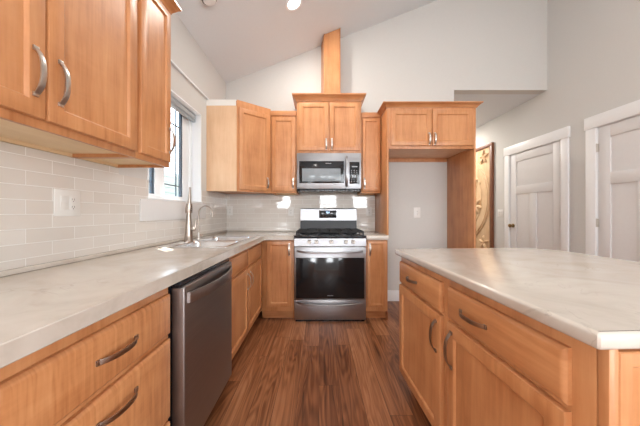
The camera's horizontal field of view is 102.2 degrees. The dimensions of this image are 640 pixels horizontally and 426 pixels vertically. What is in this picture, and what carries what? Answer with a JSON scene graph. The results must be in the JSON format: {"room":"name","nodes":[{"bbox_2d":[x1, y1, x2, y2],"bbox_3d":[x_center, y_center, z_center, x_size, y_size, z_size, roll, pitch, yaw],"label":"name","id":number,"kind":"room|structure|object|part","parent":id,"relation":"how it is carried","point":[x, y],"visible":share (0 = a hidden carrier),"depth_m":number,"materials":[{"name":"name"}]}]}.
{"room":"kitchen","nodes":[
{"label":"kitchen","id":0,"kind":"room"},
{"bbox_2d":[5,13,225,194],"bbox_3d":[-1.295,-0.275,1.345,0.150,2.860,4.090,0,0,0],"label":"wall","id":1,"kind":"structure","parent":0,"point":[186,53],"depth_m":2.49,"materials":[{"name":"paint"}]},
{"bbox_2d":[0,0,136,157],"bbox_3d":[-1.035,-0.771,0.848,0.366,0.996,0.855,0,0,0],"label":"upper cabinet","id":2,"kind":"object","parent":1,"relation":"attached to","point":[68,68],"visible":1,"depth_m":0.96,"materials":[{"name":"brown wood"}]},
{"bbox_3d":[-0.893,-0.745,0.634,0.021,0.887,0.405,0,0,0],"label":"door","id":3,"kind":"part","parent":2,"relation":"part of","materials":[{"name":"brown wood"}]},
{"bbox_3d":[-0.869,-0.441,0.802,0.032,0.159,0.017,0,0,0],"label":"handle","id":4,"kind":"part","parent":2,"relation":"part of","materials":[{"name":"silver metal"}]},
{"bbox_3d":[-0.869,-0.441,0.880,0.032,0.159,0.017,0,0,0],"label":"handle","id":5,"kind":"part","parent":2,"relation":"part of","materials":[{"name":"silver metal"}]},
{"bbox_3d":[-0.893,-0.745,1.052,0.021,0.887,0.413,0,0,0],"label":"door","id":6,"kind":"part","parent":2,"relation":"part of","materials":[{"name":"brown wood"}]},
{"bbox_2d":[0,141,226,270],"bbox_3d":[-1.215,-0.016,1.625,0.008,0.512,3.511,0,0,0],"label":"tile backsplash","id":7,"kind":"structure","parent":1,"relation":"attached to","point":[109,218],"depth_m":1.26,"materials":[{"name":"beige tile"}]},
{"bbox_2d":[54,189,79,215],"bbox_3d":[-1.206,-0.048,1.240,0.010,0.124,0.128,0,0,0],"label":"switch plate","id":8,"kind":"object","parent":7,"relation":"attached to","point":[66,202],"visible":1,"depth_m":1.23,"materials":[{"name":"white plastic"}]},
{"bbox_2d":[70,196,75,209],"bbox_3d":[-1.204,-0.048,1.263,0.002,0.066,0.033,0,0,0],"label":"receptacle","id":9,"kind":"object","parent":8,"relation":"attached to","point":[72,198],"depth_m":1.26,"materials":[{"name":"white plastic"}]},
{"bbox_2d":[77,0,181,167],"bbox_3d":[-1.035,-0.771,1.443,0.366,0.996,0.334,0,0,0],"label":"upper cabinet","id":10,"kind":"object","parent":1,"relation":"attached to","point":[154,130],"visible":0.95,"depth_m":1.41,"materials":[{"name":"brown wood"}]},
{"bbox_3d":[-0.893,-0.745,1.416,0.021,0.887,0.256,0,0,0],"label":"door","id":11,"kind":"part","parent":10,"relation":"part of","materials":[{"name":"brown wood"}]},
{"bbox_3d":[-1.036,-1.236,1.443,0.363,0.065,0.334,0,0,0],"label":"crown moulding","id":12,"kind":"part","parent":10,"relation":"part of","materials":[{"name":"brown wood"}]},
{"bbox_3d":[-0.869,-0.428,1.525,0.032,0.154,0.017,0,0,0],"label":"handle","id":13,"kind":"part","parent":10,"relation":"part of","materials":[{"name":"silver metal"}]},
{"bbox_2d":[140,199,205,220],"bbox_3d":[-1.206,-0.021,2.237,0.011,0.152,0.995,0,0,0],"label":"trim","id":14,"kind":"structure","parent":1,"relation":"attached to","point":[150,210],"depth_m":2.02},
{"bbox_2d":[147,90,202,203],"bbox_3d":[-1.288,-0.558,2.248,0.164,0.920,0.857,0,0,0],"label":"window","id":15,"kind":"structure","parent":1,"relation":"in","point":[189,133],"depth_m":2.52,"materials":[{"name":"plastic"}]},
{"bbox_2d":[149,110,179,195],"bbox_3d":[-1.332,-0.560,2.183,0.008,0.819,0.611,0,0,0],"label":"grille","id":16,"kind":"object","parent":15,"relation":"attached to","point":[156,175],"depth_m":2.15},
{"bbox_3d":[-1.330,-0.560,2.183,0.020,0.819,0.611,0,0,0],"label":"sash","id":17,"kind":"part","parent":15,"relation":"part of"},
{"bbox_3d":[-1.323,-0.560,2.248,0.045,0.889,0.811,0,0,0],"label":"frame","id":18,"kind":"part","parent":15,"relation":"part of","materials":[{"name":"plastic"}]},
{"bbox_2d":[171,96,195,122],"bbox_3d":[-1.280,-0.964,2.248,0.036,0.074,0.797,0,0,0],"label":"window blind","id":19,"kind":"object","parent":15,"relation":"attached to","point":[175,104],"visible":0.53,"depth_m":2.40,"materials":[{"name":"white plastic"}]},
{"bbox_2d":[0,230,374,276],"bbox_3d":[-0.239,0.230,1.625,1.944,0.020,3.510,0,0,0],"label":"trim","id":20,"kind":"structure","parent":1,"relation":"attached to","point":[81,258],"depth_m":1.35,"materials":[{"name":"white stone"}]},
{"bbox_2d":[171,60,209,99],"bbox_3d":[-1.209,-1.238,2.230,0.022,0.016,1.340,0,0,0],"label":"trim","id":21,"kind":"structure","parent":1,"relation":"attached to","point":[172,62],"depth_m":2.36,"materials":[{"name":"plastic"}]},
{"bbox_2d":[204,301,431,425],"bbox_3d":[-1.000,1.180,1.075,8.300,0.050,11.450,0,0,0],"label":"floor","id":22,"kind":"structure","parent":0,"point":[286,371],"depth_m":1.79,"materials":[{"name":"brown wood"}]},
{"bbox_2d":[0,287,169,425],"bbox_3d":[-0.894,0.722,0.770,0.642,0.866,0.599,0,0,0],"label":"base cabinet","id":23,"kind":"object","parent":22,"relation":"on","point":[114,370],"visible":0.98,"depth_m":0.72,"materials":[{"name":"brown wood"}]},
{"bbox_3d":[-0.614,0.673,0.770,0.021,0.320,0.576,0,0,0],"label":"drawer","id":24,"kind":"part","parent":23,"relation":"part of","materials":[{"name":"brown wood"}]},
{"bbox_3d":[-0.589,0.580,0.775,0.032,0.015,0.161,0,0,0],"label":"handle","id":25,"kind":"part","parent":23,"relation":"part of","materials":[{"name":"silver metal"}]},
{"bbox_3d":[-0.589,0.408,0.775,0.032,0.015,0.161,0,0,0],"label":"handle","id":26,"kind":"part","parent":23,"relation":"part of","materials":[{"name":"silver metal"}]},
{"bbox_2d":[168,258,231,425],"bbox_3d":[-0.850,0.724,1.383,0.670,0.863,0.593,0,0,0],"label":"dishwasher","id":27,"kind":"object","parent":22,"relation":"on","point":[200,335],"visible":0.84,"depth_m":1.21,"materials":[{"name":"grey metal"}]},
{"bbox_2d":[168,286,172,425],"bbox_3d":[-0.905,0.674,1.383,0.560,0.762,0.589,0,0,0],"label":"tub","id":28,"kind":"object","parent":27,"relation":"in","point":[170,289],"depth_m":1.09,"materials":[{"name":"black metal"}]},
{"bbox_3d":[-0.542,0.365,1.383,0.054,0.046,0.548,0,0,0],"label":"handle","id":29,"kind":"part","parent":27,"relation":"part of","materials":[{"name":"silver metal"}]},
{"bbox_2d":[229,243,261,358],"bbox_3d":[-0.894,0.722,2.225,0.642,0.866,1.049,0,0,0],"label":"base cabinet","id":30,"kind":"object","parent":22,"relation":"on","point":[246,264],"visible":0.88,"depth_m":2.14,"materials":[{"name":"brown wood"}]},
{"bbox_2d":[0,231,295,368],"bbox_3d":[-0.744,0.265,1.625,0.952,0.047,3.530,0,0,0],"label":"countertop","id":31,"kind":"structure","parent":30,"relation":"on","point":[39,308],"depth_m":0.86,"materials":[{"name":"beige stone"}]},
{"bbox_2d":[184,187,196,241],"bbox_3d":[-1.087,0.010,2.166,0.094,0.452,0.076,0,0,26],"label":"kitchen faucet","id":32,"kind":"object","parent":31,"relation":"on","point":[189,229],"visible":1,"depth_m":2.15,"materials":[{"name":"silver metal"}]},
{"bbox_3d":[-1.089,-0.148,2.166,0.031,0.138,0.029,0,0,0],"label":"spout","id":33,"kind":"part","parent":32,"relation":"part of","materials":[{"name":"silver metal"}]},
{"bbox_3d":[-1.052,0.099,2.170,0.042,0.106,0.032,0,0,0],"label":"lever","id":34,"kind":"part","parent":32,"relation":"part of","materials":[{"name":"silver metal"}]},
{"bbox_2d":[196,205,212,238],"bbox_3d":[-1.045,0.083,2.360,0.153,0.306,0.043,0,0,0],"label":"tap","id":35,"kind":"object","parent":31,"relation":"on","point":[198,233],"visible":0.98,"depth_m":2.35,"materials":[{"name":"silver metal"}]},
{"bbox_2d":[158,236,255,246],"bbox_3d":[-0.890,0.327,2.220,0.490,0.180,0.840,0,0,0],"label":"sink","id":36,"kind":"object","parent":31,"relation":"in","point":[208,241],"visible":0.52,"depth_m":2.20,"materials":[{"name":"silver metal"}]},
{"bbox_3d":[-0.866,0.327,2.020,0.388,0.180,0.370,0,0,0],"label":"bowl","id":37,"kind":"part","parent":36,"relation":"part of","materials":[{"name":"silver metal"}]},
{"bbox_3d":[-0.866,0.327,2.420,0.388,0.180,0.370,0,0,0],"label":"bowl","id":38,"kind":"part","parent":36,"relation":"part of","materials":[{"name":"silver metal"}]},
{"bbox_3d":[-0.614,0.386,1.964,0.021,0.138,0.504,0,0,0],"label":"false drawer","id":39,"kind":"part","parent":30,"relation":"part of","materials":[{"name":"brown wood"}]},
{"bbox_3d":[-0.614,0.749,1.964,0.021,0.552,0.504,0,0,0],"label":"door","id":40,"kind":"part","parent":30,"relation":"part of","materials":[{"name":"brown wood"}]},
{"bbox_3d":[-0.614,0.386,2.483,0.021,0.138,0.503,0,0,0],"label":"false drawer","id":41,"kind":"part","parent":30,"relation":"part of","materials":[{"name":"brown wood"}]},
{"bbox_3d":[-0.614,0.749,2.483,0.021,0.552,0.503,0,0,0],"label":"door","id":42,"kind":"part","parent":30,"relation":"part of","materials":[{"name":"brown wood"}]},
{"bbox_2d":[261,240,294,317],"bbox_3d":[-0.447,0.722,3.049,0.356,0.866,0.652,0,0,0],"label":"base cabinet","id":43,"kind":"object","parent":22,"relation":"on","point":[277,256],"visible":0.91,"depth_m":2.76,"materials":[{"name":"brown wood"}]},
{"bbox_3d":[-0.426,0.653,2.764,0.268,0.708,0.021,0,0,0],"label":"door","id":44,"kind":"part","parent":43,"relation":"part of","materials":[{"name":"brown wood"}]},
{"bbox_2d":[294,208,365,320],"bbox_3d":[0.118,0.547,3.022,0.766,1.215,0.707,0,0,0],"label":"gas range","id":45,"kind":"object","parent":22,"relation":"on","point":[330,249],"visible":1,"depth_m":2.73,"materials":[{"name":"silver metal"}]},
{"bbox_3d":[0.118,1.025,2.752,0.758,0.212,0.044,0,0,0],"label":"warming drawer","id":46,"kind":"part","parent":45,"relation":"part of","materials":[{"name":"silver metal"}]},
{"bbox_3d":[0.118,0.955,2.700,0.700,0.036,0.064,0,0,0],"label":"handle","id":47,"kind":"part","parent":45,"relation":"part of","materials":[{"name":"silver metal"}]},
{"bbox_3d":[0.118,0.637,2.752,0.758,0.555,0.044,0,0,0],"label":"oven door","id":48,"kind":"part","parent":45,"relation":"part of","materials":[{"name":"black glass"}]},
{"bbox_3d":[0.118,0.689,2.728,0.722,0.432,0.002,0,0,0],"label":"oven glass","id":49,"kind":"part","parent":45,"relation":"part of","materials":[{"name":"black glass"}]},
{"bbox_3d":[0.118,0.411,2.700,0.700,0.032,0.064,0,0,0],"label":"handle","id":50,"kind":"part","parent":45,"relation":"part of","materials":[{"name":"silver metal"}]},
{"bbox_2d":[294,232,365,236],"bbox_3d":[0.118,0.247,3.006,0.766,0.017,0.568,0,0,0],"label":"cooktop","id":51,"kind":"object","parent":45,"relation":"in","point":[318,234],"depth_m":2.74,"materials":[{"name":"black metal"}]},
{"bbox_3d":[0.118,0.303,2.749,0.758,0.093,0.050,0,0,0],"label":"control panel","id":52,"kind":"part","parent":45,"relation":"part of","materials":[{"name":"silver metal"}]},
{"bbox_2d":[365,240,387,319],"bbox_3d":[0.621,0.722,3.049,0.234,0.866,0.652,0,0,0],"label":"base cabinet","id":53,"kind":"object","parent":22,"relation":"on","point":[376,250],"visible":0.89,"depth_m":2.76,"materials":[{"name":"brown wood"}]},
{"bbox_3d":[0.613,0.653,2.764,0.191,0.708,0.021,0,0,0],"label":"door","id":54,"kind":"part","parent":53,"relation":"part of","materials":[{"name":"brown wood"}]},
{"bbox_2d":[364,231,388,239],"bbox_3d":[0.624,0.265,3.062,0.243,0.047,0.655,0,0,0],"label":"countertop","id":55,"kind":"structure","parent":53,"relation":"on","point":[370,235],"depth_m":2.74,"materials":[{"name":"white stone"}]},
{"bbox_2d":[375,108,388,234],"bbox_3d":[0.747,-0.451,3.095,0.020,1.382,0.590,0,0,0],"label":"panel","id":56,"kind":"object","parent":55,"relation":"on","point":[382,199],"visible":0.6,"depth_m":2.90,"materials":[{"name":"brown wood"}]},
{"bbox_3d":[0.737,0.722,3.075,0.002,0.866,0.600,0,0,0],"label":"panel","id":57,"kind":"part","parent":53,"relation":"part of","materials":[{"name":"brown wood"}]},
{"bbox_2d":[399,257,449,425],"bbox_3d":[0.830,0.717,1.430,0.652,0.876,0.577,0,0,-2],"label":"base cabinet","id":58,"kind":"object","parent":22,"relation":"on","point":[423,293],"visible":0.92,"depth_m":1.33,"materials":[{"name":"brown wood"}]},
{"bbox_3d":[0.518,0.382,1.471,0.032,0.015,0.130,0,0,-3],"label":"handle","id":59,"kind":"part","parent":58,"relation":"part of","materials":[{"name":"silver metal"}]},
{"bbox_3d":[0.544,0.382,1.430,0.021,0.134,0.523,0,0,-3],"label":"drawer","id":60,"kind":"part","parent":58,"relation":"part of","materials":[{"name":"brown wood"}]},
{"bbox_3d":[0.530,0.570,1.200,0.032,0.154,0.017,0,0,-3],"label":"handle","id":61,"kind":"part","parent":58,"relation":"part of","materials":[{"name":"silver metal"}]},
{"bbox_2d":[447,108,475,247],"bbox_3d":[1.692,0.006,3.095,0.020,2.297,0.590,0,0,0],"label":"panel","id":62,"kind":"object","parent":22,"relation":"on","point":[461,169],"visible":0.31,"depth_m":3.02,"materials":[{"name":"brown wood"}]},
{"bbox_2d":[443,280,597,425],"bbox_3d":[0.855,0.717,0.852,0.652,0.876,0.574,0,0,-3],"label":"base cabinet","id":63,"kind":"object","parent":22,"relation":"on","point":[506,367],"visible":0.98,"depth_m":0.76,"materials":[{"name":"brown wood"}]},
{"bbox_3d":[0.535,0.570,1.071,0.032,0.159,0.017,0,0,-2],"label":"handle","id":64,"kind":"part","parent":63,"relation":"part of","materials":[{"name":"silver metal"}]},
{"bbox_3d":[0.541,0.382,0.933,0.032,0.015,0.154,0,0,-3],"label":"handle","id":65,"kind":"part","parent":63,"relation":"part of","materials":[{"name":"silver metal"}]},
{"bbox_3d":[0.570,0.748,0.857,0.021,0.565,0.510,0,0,-2],"label":"door","id":66,"kind":"part","parent":63,"relation":"part of","materials":[{"name":"brown wood"}]},
{"bbox_3d":[0.570,0.382,0.857,0.021,0.134,0.510,0,0,-2],"label":"drawer","id":67,"kind":"part","parent":63,"relation":"part of","materials":[{"name":"brown wood"}]},
{"bbox_2d":[395,248,639,349],"bbox_3d":[1.056,0.260,1.151,1.096,0.037,1.270,0,0,0],"label":"countertop","id":68,"kind":"structure","parent":63,"relation":"on","point":[593,300],"depth_m":0.87,"materials":[{"name":"white stone"}]},
{"bbox_2d":[598,349,639,425],"bbox_3d":[0.995,0.717,0.557,0.800,0.876,0.023,0,0,-2],"label":"island end panel","id":69,"kind":"object","parent":22,"relation":"on","point":[618,369],"visible":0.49,"depth_m":0.53,"materials":[{"name":"brown wood"}]},
{"bbox_3d":[0.606,0.717,0.541,0.022,0.876,0.022,0,0,-2],"label":"corner post","id":70,"kind":"part","parent":69,"relation":"part of","materials":[{"name":"brown wood"}]},
{"bbox_3d":[1.007,0.687,0.559,0.774,0.796,0.018,0,0,-3],"label":"framed panel","id":71,"kind":"part","parent":69,"relation":"part of","materials":[{"name":"brown wood"}]},
{"bbox_2d":[176,0,538,127],"bbox_3d":[0.890,-2.569,0.975,4.520,1.907,11.250,0,0,0],"label":"ceiling","id":72,"kind":"structure","parent":0,"point":[240,38],"depth_m":2.92,"materials":[{"name":"paint"}]},
{"bbox_2d":[199,0,217,5],"bbox_3d":[-0.928,-1.805,2.165,0.156,0.087,0.164,0,0,-5],"label":"smoke detector","id":73,"kind":"object","parent":72,"relation":"attached to","point":[204,2],"visible":1,"depth_m":2.18,"materials":[{"name":"white plastic"}]},
{"bbox_2d":[285,0,302,11],"bbox_3d":[-0.249,-2.083,2.563,0.172,0.072,0.183,0,0,5],"label":"ceiling light","id":74,"kind":"object","parent":72,"relation":"attached to","point":[291,5],"visible":1,"depth_m":2.58,"materials":[{"name":"white glass"}]},
{"bbox_2d":[226,0,546,289],"bbox_3d":[0.815,-1.104,3.450,4.370,4.518,0.120,0,0,0],"label":"wall","id":75,"kind":"structure","parent":0,"point":[438,50],"depth_m":3.39,"materials":[{"name":"paint"}]},
{"bbox_2d":[206,100,270,193],"bbox_3d":[-0.896,-0.733,3.091,0.646,0.995,0.597,0,0,0],"label":"upper cabinet","id":76,"kind":"object","parent":75,"relation":"attached to","point":[238,133],"visible":1,"depth_m":2.80,"materials":[{"name":"brown wood"}]},
{"bbox_3d":[-1.056,-0.700,2.796,0.326,0.926,0.006,0,0,0],"label":"panel","id":77,"kind":"part","parent":76,"relation":"part of","materials":[{"name":"brown wood"}]},
{"bbox_3d":[-0.725,-0.704,2.921,0.372,0.893,0.021,0,0,-40],"label":"door","id":78,"kind":"part","parent":76,"relation":"part of","materials":[{"name":"brown wood"}]},
{"bbox_2d":[271,111,298,194],"bbox_3d":[-0.419,-0.723,3.198,0.307,0.975,0.382,0,0,0],"label":"upper cabinet","id":79,"kind":"object","parent":75,"relation":"attached to","point":[283,123],"visible":0.98,"depth_m":3.05,"materials":[{"name":"brown wood"}]},
{"bbox_3d":[-0.419,-1.180,3.054,0.307,0.060,0.012,0,0,0],"label":"rail","id":80,"kind":"part","parent":79,"relation":"part of","materials":[{"name":"brown wood"}]},
{"bbox_2d":[227,193,374,229],"bbox_3d":[-0.239,0.135,3.385,1.944,0.840,0.008,0,0,0],"label":"tile backsplash","id":81,"kind":"structure","parent":75,"relation":"attached to","point":[250,212],"depth_m":3.38,"materials":[{"name":"beige tile"}]},
{"bbox_2d":[227,206,232,214],"bbox_3d":[-1.165,-0.030,3.376,0.072,0.118,0.009,0,0,0],"label":"outlet plate","id":82,"kind":"object","parent":81,"relation":"attached to","point":[229,208],"visible":1,"depth_m":3.38,"materials":[{"name":"white plastic"}]},
{"bbox_2d":[366,207,371,215],"bbox_3d":[0.655,-0.020,3.376,0.072,0.118,0.009,0,0,0],"label":"outlet plate","id":83,"kind":"object","parent":81,"relation":"attached to","point":[368,209],"visible":1,"depth_m":3.38,"materials":[{"name":"white plastic"}]},
{"bbox_2d":[292,93,365,152],"bbox_3d":[0.117,-1.043,3.183,0.862,0.684,0.412,0,0,0],"label":"upper cabinet","id":84,"kind":"object","parent":75,"relation":"attached to","point":[326,122],"visible":0.94,"depth_m":3.02,"materials":[{"name":"brown wood"}]},
{"bbox_3d":[-0.064,-1.010,3.018,0.352,0.562,0.021,0,0,0],"label":"door","id":85,"kind":"part","parent":84,"relation":"part of","materials":[{"name":"brown wood"}]},
{"bbox_2d":[297,153,360,192],"bbox_3d":[0.117,-0.476,3.162,0.750,0.443,0.433,0,0,0],"label":"microwave","id":86,"kind":"object","parent":84,"relation":"attached to","point":[316,172],"visible":1,"depth_m":3.00,"materials":[{"name":"silver metal"}]},
{"bbox_3d":[0.030,-0.475,2.998,0.520,0.256,0.002,0,0,0],"label":"door glass","id":87,"kind":"part","parent":86,"relation":"part of","materials":[{"name":"black glass"}]},
{"bbox_3d":[0.322,-0.487,2.973,0.026,0.363,0.056,0,0,0],"label":"handle","id":88,"kind":"part","parent":86,"relation":"part of","materials":[{"name":"silver metal"}]},
{"bbox_3d":[0.412,-0.466,2.998,0.116,0.254,0.002,0,0,0],"label":"control panel","id":89,"kind":"part","parent":86,"relation":"part of","materials":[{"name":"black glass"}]},
{"bbox_3d":[0.117,-1.349,3.183,0.862,0.072,0.411,0,0,0],"label":"crown moulding","id":90,"kind":"part","parent":84,"relation":"part of","materials":[{"name":"brown wood"}]},
{"bbox_2d":[321,28,339,92],"bbox_3d":[0.146,-1.836,3.284,0.236,0.897,0.209,0,0,0],"label":"duct cover","id":91,"kind":"object","parent":84,"relation":"on","point":[330,47],"visible":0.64,"depth_m":3.19,"materials":[{"name":"brown wood"}]},
{"bbox_3d":[0.299,-1.010,3.018,0.350,0.562,0.021,0,0,0],"label":"door","id":92,"kind":"part","parent":84,"relation":"part of","materials":[{"name":"brown wood"}]},
{"bbox_2d":[357,112,380,194],"bbox_3d":[0.616,-0.713,3.198,0.232,0.955,0.382,0,0,0],"label":"upper cabinet","id":93,"kind":"object","parent":75,"relation":"attached to","point":[370,121],"visible":0.92,"depth_m":3.05,"materials":[{"name":"brown wood"}]},
{"bbox_3d":[0.616,-1.160,3.054,0.232,0.060,0.012,0,0,0],"label":"rail","id":94,"kind":"part","parent":93,"relation":"part of","materials":[{"name":"brown wood"}]},
{"bbox_3d":[0.616,-0.686,3.049,0.208,0.858,0.021,0,0,0],"label":"door","id":95,"kind":"part","parent":93,"relation":"part of","materials":[{"name":"brown wood"}]},
{"bbox_2d":[388,290,398,300],"bbox_3d":[1.228,1.085,3.383,0.915,0.140,0.014,0,0,0],"label":"baseboard","id":96,"kind":"structure","parent":75,"relation":"attached to","point":[393,295],"depth_m":3.38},
{"bbox_2d":[414,207,419,217],"bbox_3d":[1.288,-0.005,3.385,0.085,0.135,0.009,0,0,0],"label":"outlet plate","id":97,"kind":"object","parent":75,"relation":"attached to","point":[416,209],"visible":1,"depth_m":3.38,"materials":[{"name":"white plastic"}]},
{"bbox_2d":[377,101,483,161],"bbox_3d":[1.220,-0.929,3.068,1.067,0.524,0.640,0,0,0],"label":"upper cabinet","id":98,"kind":"object","parent":75,"relation":"attached to","point":[419,131],"visible":0.98,"depth_m":2.79,"materials":[{"name":"brown wood"}]},
{"bbox_3d":[0.995,-0.922,2.788,0.436,0.390,0.021,0,0,0],"label":"door","id":99,"kind":"part","parent":98,"relation":"part of","materials":[{"name":"brown wood"}]},
{"bbox_3d":[1.220,-1.167,3.069,1.067,0.048,0.638,0,0,0],"label":"crown moulding","id":100,"kind":"part","parent":98,"relation":"part of","materials":[{"name":"brown wood"}]},
{"bbox_3d":[1.444,-0.922,2.788,0.437,0.390,0.021,0,0,0],"label":"door","id":101,"kind":"part","parent":98,"relation":"part of","materials":[{"name":"brown wood"}]},
{"bbox_2d":[476,0,639,253],"bbox_3d":[3.075,-1.104,1.050,0.150,4.518,11.100,0,0,0],"label":"wall","id":102,"kind":"structure","parent":0,"point":[593,46],"depth_m":3.02,"materials":[{"name":"paint"}]},
{"bbox_2d":[476,142,493,247],"bbox_3d":[2.966,-0.155,5.295,0.120,2.120,1.750,0,0,0],"label":"carved panel","id":103,"kind":"object","parent":102,"relation":"attached to","point":[485,153],"visible":0.27,"depth_m":4.62,"materials":[{"name":"brown wood"}]},
{"bbox_2d":[476,199,481,213],"bbox_3d":[2.966,-0.145,4.880,0.064,0.321,0.316,0,0,0],"label":"flower","id":104,"kind":"object","parent":103,"relation":"on","point":[478,201],"depth_m":4.78,"materials":[{"name":"brown wood"}]},
{"bbox_2d":[479,235,487,247],"bbox_3d":[2.966,0.525,4.660,0.052,0.246,0.256,0,0,0],"label":"flower","id":105,"kind":"object","parent":103,"relation":"on","point":[483,239],"depth_m":4.65,"materials":[{"name":"brown wood"}]},
{"bbox_2d":[479,150,487,163],"bbox_3d":[2.966,-1.015,4.660,0.052,0.246,0.256,0,0,0],"label":"flower","id":106,"kind":"object","parent":103,"relation":"on","point":[483,154],"depth_m":4.64,"materials":[{"name":"brown wood"}]},
{"bbox_2d":[498,209,502,216],"bbox_3d":[2.995,0.000,4.260,0.010,0.118,0.130,0,0,0],"label":"switch plate","id":107,"kind":"object","parent":102,"relation":"attached to","point":[500,211],"visible":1,"depth_m":4.25,"materials":[{"name":"white plastic"}]},
{"bbox_2d":[504,126,569,251],"bbox_3d":[3.036,0.058,3.620,0.208,2.195,1.086,0,0,0],"label":"door","id":108,"kind":"structure","parent":102,"relation":"in","point":[536,170],"depth_m":3.54,"materials":[{"name":"white wood"}]},
{"bbox_2d":[584,99,639,261],"bbox_3d":[3.036,0.050,2.371,0.208,2.210,1.058,0,0,0],"label":"door","id":109,"kind":"structure","parent":102,"relation":"in","point":[613,135],"depth_m":2.63,"materials":[{"name":"white wood"}]},
{"bbox_3d":[-7.700,1.480,6.800,12.600,0.050,14.400,0,0,0],"label":"ground","id":110,"kind":"structure","parent":0,"visible":0},
{"bbox_2d":[164,171,177,196],"bbox_3d":[-4.615,0.095,5.250,0.070,2.720,8.500,0,0,0],"label":"neighbouring house","id":111,"kind":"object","parent":110,"relation":"on","point":[169,177],"visible":0.02,"depth_m":7.97,"materials":[{"name":"white"}]}
]}

